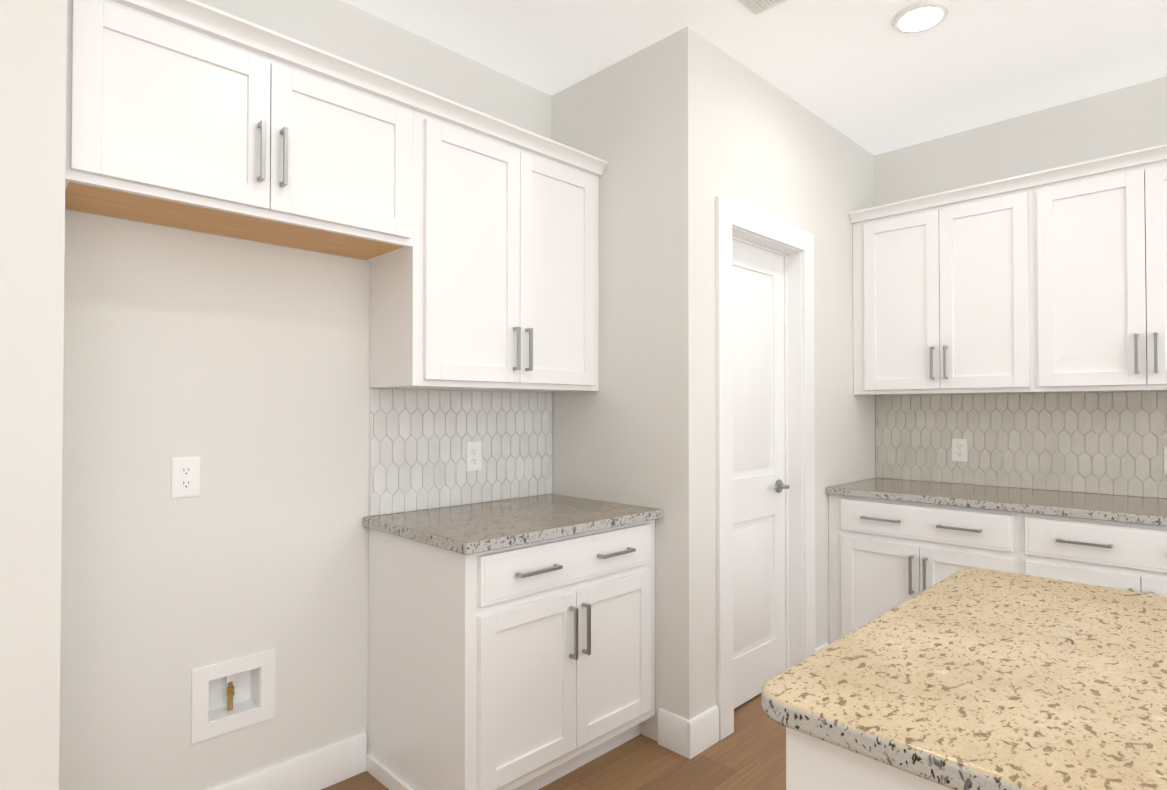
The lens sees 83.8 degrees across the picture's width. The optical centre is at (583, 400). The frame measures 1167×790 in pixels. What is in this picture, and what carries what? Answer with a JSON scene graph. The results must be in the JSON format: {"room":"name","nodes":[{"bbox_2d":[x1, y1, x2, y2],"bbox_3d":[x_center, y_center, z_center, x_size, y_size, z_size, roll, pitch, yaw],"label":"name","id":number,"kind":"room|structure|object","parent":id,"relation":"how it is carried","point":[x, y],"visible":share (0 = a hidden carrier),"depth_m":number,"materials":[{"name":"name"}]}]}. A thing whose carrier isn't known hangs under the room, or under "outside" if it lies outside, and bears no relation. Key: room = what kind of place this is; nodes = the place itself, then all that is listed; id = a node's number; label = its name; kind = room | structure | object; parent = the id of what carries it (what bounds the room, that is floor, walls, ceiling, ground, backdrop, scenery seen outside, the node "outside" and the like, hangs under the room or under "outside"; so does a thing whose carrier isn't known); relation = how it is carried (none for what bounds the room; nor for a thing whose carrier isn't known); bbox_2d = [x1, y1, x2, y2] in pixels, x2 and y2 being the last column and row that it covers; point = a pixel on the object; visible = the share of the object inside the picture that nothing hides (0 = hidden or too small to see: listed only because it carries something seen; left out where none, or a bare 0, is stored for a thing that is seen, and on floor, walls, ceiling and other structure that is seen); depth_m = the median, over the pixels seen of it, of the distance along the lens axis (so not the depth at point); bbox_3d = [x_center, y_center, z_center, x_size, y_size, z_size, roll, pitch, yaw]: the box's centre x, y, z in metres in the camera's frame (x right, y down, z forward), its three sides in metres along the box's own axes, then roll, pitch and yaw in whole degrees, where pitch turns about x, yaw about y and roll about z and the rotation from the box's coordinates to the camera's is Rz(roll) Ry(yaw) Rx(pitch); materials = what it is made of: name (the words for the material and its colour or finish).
{"room":"kitchen","nodes":[
{"label":"kitchen","id":0,"kind":"room"},
{"bbox_2d":[0,0,66,789],"bbox_3d":[-2.330,-0.068,0.619,2.826,2.740,0.530,1,-1,-45],"label":"wall","id":1,"kind":"structure","parent":0,"point":[33,49],"depth_m":1.39,"materials":[{"name":"beige paint"}]},
{"bbox_2d":[59,0,550,789],"bbox_3d":[-0.156,-0.036,3.064,3.704,2.740,0.120,1,-1,-45],"label":"wall","id":2,"kind":"structure","parent":0,"point":[241,368],"depth_m":2.02,"materials":[{"name":"beige paint"}]},
{"bbox_2d":[171,457,199,497],"bbox_3d":[-1.188,0.229,1.946,0.074,0.118,0.009,1,-1,-45],"label":"outlet","id":3,"kind":"object","parent":2,"relation":"attached to","point":[185,476],"visible":1,"depth_m":1.94,"materials":[{"name":"white plastic"}]},
{"bbox_2d":[191,649,275,743],"bbox_3d":[-1.119,0.921,2.066,0.240,0.220,0.089,1,-1,-45],"label":"outlet box","id":4,"kind":"object","parent":2,"relation":"in","point":[225,690],"visible":1,"depth_m":2.06,"materials":[{"name":"white plastic"}]},
{"bbox_2d":[65,0,421,260],"bbox_3d":[-0.975,-0.764,1.921,0.914,0.506,0.358,1,-1,-45],"label":"upper cabinet","id":5,"kind":"object","parent":2,"relation":"attached to","point":[194,115],"visible":0.98,"depth_m":1.77,"materials":[{"name":"white paint"}]},
{"bbox_2d":[208,732,365,789],"bbox_3d":[-1.103,1.253,2.013,0.905,0.135,0.015,1,-1,-45],"label":"baseboard","id":6,"kind":"structure","parent":2,"relation":"attached to","point":[329,765],"depth_m":2.20,"materials":[{"name":"white paint"}]},
{"bbox_2d":[369,388,551,515],"bbox_3d":[-0.459,0.191,2.666,0.886,0.464,0.010,1,-1,-45],"label":"backsplash","id":7,"kind":"structure","parent":2,"relation":"attached to","point":[419,439],"depth_m":2.60,"materials":[{"name":"tile"}]},
{"bbox_2d":[466,441,481,470],"bbox_3d":[-0.447,0.229,2.664,0.074,0.118,0.009,1,-1,-45],"label":"outlet","id":8,"kind":"object","parent":7,"relation":"attached to","point":[473,456],"visible":1,"depth_m":2.66,"materials":[{"name":"white plastic"}]},
{"bbox_2d":[369,89,607,391],"bbox_3d":[-0.336,-0.526,2.552,0.886,0.966,0.358,1,-1,-45],"label":"upper cabinet","id":9,"kind":"object","parent":2,"relation":"attached to","point":[488,280],"visible":0.96,"depth_m":2.36,"materials":[{"name":"white paint"}]},
{"bbox_2d":[321,693,785,789],"bbox_3d":[0.629,1.346,0.162,6.650,0.100,5.320,1,-1,-45],"label":"floor","id":10,"kind":"structure","parent":0,"point":[749,753],"depth_m":2.35,"materials":[{"name":"brown wood"}]},
{"bbox_2d":[366,520,654,789],"bbox_3d":[-0.233,0.890,2.421,0.897,0.871,0.664,1,-1,-45],"label":"base cabinet","id":11,"kind":"object","parent":10,"relation":"on","point":[529,666],"visible":0.96,"depth_m":2.14,"materials":[{"name":"white paint"}]},
{"bbox_2d":[363,494,662,554],"bbox_3d":[-0.243,0.437,2.428,0.910,0.035,0.648,1,-1,-45],"label":"countertop","id":12,"kind":"structure","parent":11,"relation":"on","point":[469,529],"depth_m":2.28,"materials":[{"name":"stone"}]},
{"bbox_2d":[786,727,953,789],"bbox_3d":[0.903,0.871,0.975,1.006,0.871,0.760,1,-1,-45],"label":"kitchen island","id":13,"kind":"object","parent":10,"relation":"on","point":[813,763],"depth_m":0.85,"materials":[{"name":"white paint"}]},
{"bbox_2d":[829,494,1019,644],"bbox_3d":[1.708,0.900,3.158,0.664,0.871,0.810,1,-1,-45],"label":"base cabinet","id":14,"kind":"object","parent":10,"relation":"on","point":[885,556],"visible":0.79,"depth_m":3.00,"materials":[{"name":"white paint"}]},
{"bbox_2d":[826,478,1166,525],"bbox_3d":[2.790,0.433,2.091,0.638,0.035,3.858,1,-1,-45],"label":"countertop","id":15,"kind":"structure","parent":14,"relation":"on","point":[1132,509],"depth_m":2.83,"materials":[{"name":"stone"}]},
{"bbox_2d":[1020,512,1166,595],"bbox_3d":[2.261,0.892,2.600,0.664,0.871,0.762,1,-1,-45],"label":"base cabinet","id":16,"kind":"object","parent":10,"relation":"on","point":[1122,555],"visible":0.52,"depth_m":2.49,"materials":[{"name":"white paint"}]},
{"bbox_2d":[551,26,875,741],"bbox_3d":[0.755,-0.033,3.341,1.780,2.740,0.770,1,-1,-45],"label":"wall","id":17,"kind":"structure","parent":0,"point":[679,131],"depth_m":2.64,"materials":[{"name":"beige paint"}]},
{"bbox_2d":[732,239,789,708],"bbox_3d":[0.761,0.311,2.897,0.604,2.022,0.090,1,-1,-45],"label":"pantry door","id":18,"kind":"structure","parent":17,"relation":"in","point":[759,578],"depth_m":2.94,"materials":[{"name":"white paint"}]},
{"bbox_2d":[716,196,815,740],"bbox_3d":[0.775,0.264,2.883,0.810,2.135,0.133,1,-1,-45],"label":"door frame","id":19,"kind":"structure","parent":17,"relation":"attached to","point":[729,214],"depth_m":3.05,"materials":[{"name":"white paint"}]},
{"bbox_2d":[342,0,1166,154],"bbox_3d":[0.629,-1.494,0.199,6.650,0.100,5.320,1,-1,-45],"label":"ceiling","id":20,"kind":"structure","parent":0,"point":[864,74],"depth_m":2.60,"materials":[{"name":"white paint"}]},
{"bbox_2d":[737,0,786,14],"bbox_3d":[0.577,-1.412,2.217,0.310,0.010,0.160,1,-1,-45],"label":"ceiling vent","id":21,"kind":"object","parent":20,"relation":"in","point":[755,7],"visible":1,"depth_m":2.32,"materials":[{"name":"white plastic"}]},
{"bbox_2d":[891,0,950,33],"bbox_3d":[1.239,-1.407,2.395,0.196,0.015,0.196,1,-1,-45],"label":"recessed light","id":22,"kind":"object","parent":20,"relation":"in","point":[920,16],"visible":0.96,"depth_m":2.37,"materials":[{"name":"white plastic"}]},
{"bbox_2d":[874,76,1166,477],"bbox_3d":[2.989,-0.044,2.437,0.120,2.740,5.200,1,-1,-45],"label":"wall","id":23,"kind":"structure","parent":0,"point":[1123,120],"depth_m":3.18,"materials":[{"name":"beige paint"}]},
{"bbox_2d":[848,173,1042,394],"bbox_3d":[1.816,-0.516,3.284,0.358,0.966,0.810,1,-1,-45],"label":"upper cabinet","id":24,"kind":"object","parent":23,"relation":"attached to","point":[943,292],"visible":0.98,"depth_m":3.14,"materials":[{"name":"white paint"}]},
{"bbox_2d":[875,391,1166,498],"bbox_3d":[3.013,0.186,2.315,0.010,0.464,3.858,1,-1,-45],"label":"backsplash","id":25,"kind":"structure","parent":23,"relation":"attached to","point":[1112,443],"depth_m":3.15,"materials":[{"name":"beige tile"}]},
{"bbox_2d":[952,439,967,461],"bbox_3d":[1.949,0.258,3.373,0.009,0.118,0.074,1,-1,-45],"label":"outlet","id":26,"kind":"object","parent":25,"relation":"attached to","point":[959,450],"visible":1,"depth_m":3.37,"materials":[{"name":"white plastic"}]},
{"bbox_2d":[1164,447,1166,474],"bbox_3d":[2.534,0.260,2.784,0.009,0.118,0.074,1,-1,-45],"label":"outlet","id":27,"kind":"object","parent":25,"relation":"attached to","point":[1165,460],"visible":1,"depth_m":2.81,"materials":[{"name":"white plastic"}]},
{"bbox_2d":[1030,144,1166,392],"bbox_3d":[2.370,-0.523,2.726,0.358,0.966,0.762,1,-1,-45],"label":"upper cabinet","id":28,"kind":"object","parent":23,"relation":"attached to","point":[1100,269],"visible":1,"depth_m":2.73,"materials":[{"name":"white paint"}]},
{"bbox_3d":[1.438,0.864,0.436,1.006,0.871,0.760,1,-1,-45],"label":"kitchen island","id":29,"kind":"object","parent":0,"visible":0},
{"bbox_2d":[761,568,1166,789],"bbox_3d":[1.419,0.411,0.422,1.020,0.035,2.360,1,-1,-45],"label":"island countertop","id":30,"kind":"structure","parent":29,"relation":"on","point":[974,679],"depth_m":0.91,"materials":[{"name":"stone"}]}
]}

